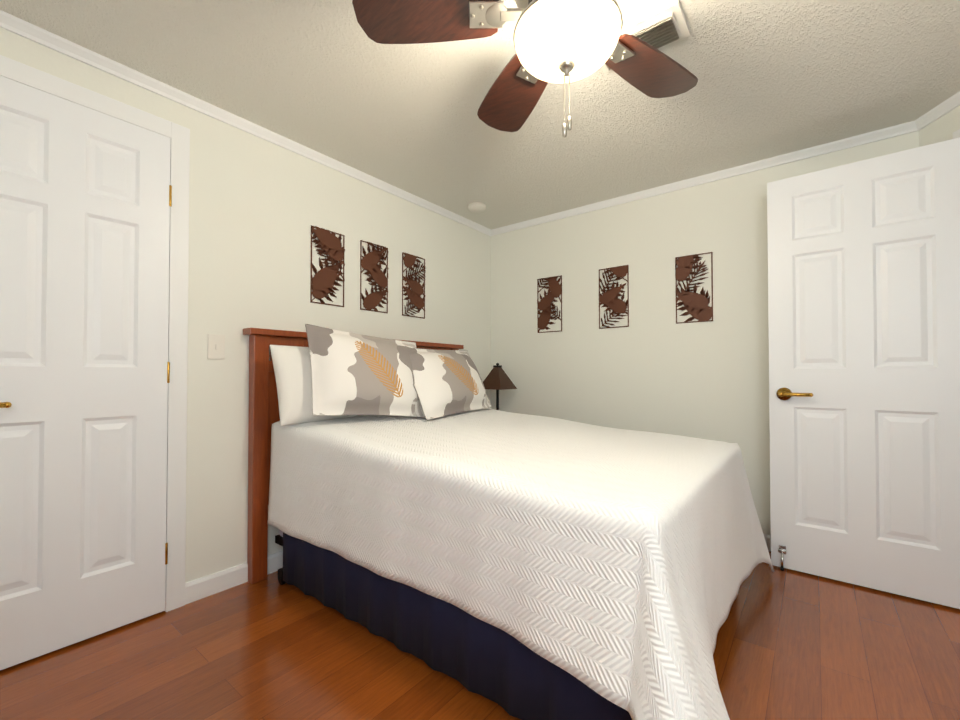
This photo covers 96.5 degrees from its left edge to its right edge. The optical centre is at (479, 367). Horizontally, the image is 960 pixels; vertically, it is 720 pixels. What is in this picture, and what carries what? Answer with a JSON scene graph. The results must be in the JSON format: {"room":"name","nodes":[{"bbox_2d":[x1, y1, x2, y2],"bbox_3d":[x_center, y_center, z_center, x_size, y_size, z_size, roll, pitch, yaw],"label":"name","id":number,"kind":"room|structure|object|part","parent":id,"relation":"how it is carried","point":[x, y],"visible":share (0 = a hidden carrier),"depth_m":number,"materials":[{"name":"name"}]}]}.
{"room":"bedroom","nodes":[
{"label":"bedroom","id":0,"kind":"room"},
{"bbox_2d":[0,28,490,670],"bbox_3d":[-1.065,-0.077,2.282,0.139,2.250,3.880,-1,-1,38],"label":"wall","id":1,"kind":"structure","parent":0,"point":[248,210],"depth_m":2.07,"materials":[{"name":"white paint"}]},
{"bbox_2d":[0,76,170,669],"bbox_3d":[-1.514,0.016,1.565,0.086,2.018,0.640,-1,-1,38],"label":"closet door","id":2,"kind":"structure","parent":1,"relation":"in","point":[84,250],"depth_m":1.61,"materials":[{"name":"white wood"}]},
{"bbox_3d":[-1.538,-0.015,1.585,0.029,2.104,0.788,-1,-1,38],"label":"closet door casing","id":3,"kind":"part","parent":1,"relation":"part of","materials":[{"name":"white wood"}]},
{"bbox_2d":[208,334,224,358],"bbox_3d":[-1.228,-0.096,1.998,0.010,0.115,0.072,-1,-1,38],"label":"light switch","id":4,"kind":"object","parent":1,"relation":"in","point":[216,346],"visible":1,"depth_m":2.00,"materials":[{"name":"white plastic"}]},
{"bbox_2d":[310,225,344,306],"bbox_3d":[-0.872,-0.574,2.462,0.009,0.430,0.215,-1,-1,38],"label":"panel","id":5,"kind":"object","parent":1,"relation":"in","point":[323,282],"visible":1,"depth_m":2.45,"materials":[{"name":"brown metal"}]},
{"bbox_2d":[360,240,388,312],"bbox_3d":[-0.669,-0.570,2.723,0.009,0.430,0.215,-1,-1,38],"label":"panel","id":6,"kind":"object","parent":1,"relation":"in","point":[369,264],"visible":1,"depth_m":2.72,"materials":[{"name":"brown metal"}]},
{"bbox_2d":[402,252,425,318],"bbox_3d":[-0.459,-0.566,2.990,0.009,0.430,0.215,-1,-1,38],"label":"panel","id":7,"kind":"object","parent":1,"relation":"in","point":[415,292],"visible":1,"depth_m":2.98,"materials":[{"name":"brown metal"}]},
{"bbox_2d":[185,534,770,604],"bbox_3d":[0.236,0.987,1.251,3.220,0.090,3.660,-1,-1,38],"label":"baseboard","id":8,"kind":"structure","parent":1,"relation":"attached to","point":[210,584],"depth_m":2.01,"materials":[{"name":"white wood"}]},
{"bbox_2d":[0,10,959,235],"bbox_3d":[0.236,-1.196,1.284,3.220,0.042,3.660,-1,-1,38],"label":"crown molding","id":9,"kind":"structure","parent":1,"relation":"attached to","point":[31,32],"depth_m":2.21,"materials":[{"name":"white wood"}]},
{"bbox_2d":[0,551,959,719],"bbox_3d":[0.236,1.082,1.249,3.440,0.100,3.880,-1,-1,38],"label":"floor","id":10,"kind":"structure","parent":0,"point":[794,645],"depth_m":1.48,"materials":[{"name":"brown wood"}]},
{"bbox_2d":[243,324,773,719],"bbox_3d":[0.138,0.418,2.015,2.131,1.251,1.840,-1,-1,38],"label":"bed","id":11,"kind":"object","parent":10,"relation":"on","point":[429,507],"visible":1,"depth_m":1.45,"materials":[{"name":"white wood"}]},
{"bbox_3d":[0.167,0.754,3.354,0.489,0.620,0.375,-1,-1,38],"label":"nightstand","id":12,"kind":"object","parent":10,"relation":"on","visible":0},
{"bbox_2d":[483,363,516,409],"bbox_3d":[0.138,0.203,3.381,0.224,0.483,0.224,-1,-1,38],"label":"table lamp","id":13,"kind":"object","parent":12,"relation":"on","point":[497,378],"visible":0.81,"depth_m":3.34,"materials":[{"name":"black metal"}]},
{"bbox_2d":[0,0,959,229],"bbox_3d":[1.236,-1.266,1.355,4.930,0.100,5.220,-1,-1,38],"label":"ceiling","id":14,"kind":"structure","parent":0,"point":[330,78],"depth_m":1.85,"materials":[{"name":"white paint"}]},
{"bbox_2d":[468,202,485,212],"bbox_3d":[-0.022,-1.172,3.147,0.130,0.034,0.130,-1,-1,38],"label":"smoke detector","id":15,"kind":"object","parent":14,"relation":"attached to","point":[476,207],"visible":1,"depth_m":3.11,"materials":[{"name":"white plastic"}]},
{"bbox_2d":[352,0,697,137],"bbox_3d":[0.290,-0.945,1.233,1.159,0.547,1.196,-1,-1,38],"label":"ceiling fan","id":16,"kind":"object","parent":14,"relation":"hanging from","point":[562,41],"visible":1,"depth_m":1.27,"materials":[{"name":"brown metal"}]},
{"bbox_3d":[-0.154,-1.043,1.253,0.396,0.048,0.350,-1,-1,38],"label":"blade","id":17,"kind":"part","parent":16,"relation":"part of","materials":[{"name":"brown wood"}]},
{"bbox_3d":[0.131,-1.037,1.645,0.404,0.048,0.334,-1,-1,38],"label":"blade","id":18,"kind":"part","parent":16,"relation":"part of","materials":[{"name":"brown wood"}]},
{"bbox_3d":[0.589,-1.039,1.489,0.253,0.048,0.427,-1,-1,38],"label":"blade","id":19,"kind":"part","parent":16,"relation":"part of","materials":[{"name":"brown wood"}]},
{"bbox_2d":[600,0,689,72],"bbox_3d":[0.581,-1.197,1.580,0.320,0.031,0.170,-1,-1,38],"label":"ceiling vent","id":20,"kind":"object","parent":14,"relation":"in","point":[666,25],"visible":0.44,"depth_m":1.51,"materials":[{"name":"white metal"}]},
{"bbox_2d":[491,131,918,534],"bbox_3d":[1.183,-0.067,2.920,2.680,2.250,0.110,-1,-1,38],"label":"wall","id":21,"kind":"structure","parent":0,"point":[654,367],"depth_m":2.86,"materials":[{"name":"white paint"}]},
{"bbox_2d":[537,275,561,332],"bbox_3d":[0.542,-0.491,3.348,0.215,0.430,0.009,-1,-1,38],"label":"panel","id":22,"kind":"object","parent":21,"relation":"attached to","point":[545,303],"visible":1,"depth_m":3.35,"materials":[{"name":"brown metal"}]},
{"bbox_2d":[599,265,628,328],"bbox_3d":[0.944,-0.496,3.035,0.215,0.430,0.009,-1,-1,38],"label":"panel","id":23,"kind":"object","parent":21,"relation":"attached to","point":[613,302],"visible":1,"depth_m":3.03,"materials":[{"name":"brown metal"}]},
{"bbox_2d":[675,252,712,323],"bbox_3d":[1.354,-0.500,2.715,0.215,0.430,0.009,-1,-1,38],"label":"panel","id":24,"kind":"object","parent":21,"relation":"attached to","point":[696,306],"visible":1,"depth_m":2.72,"materials":[{"name":"brown metal"}]},
{"bbox_2d":[767,106,959,608],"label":"door","id":25,"kind":"structure","parent":0,"point":[864,321],"depth_m":2.02,"materials":[{"name":"painted wood"},{"name":"brass"}]}
]}

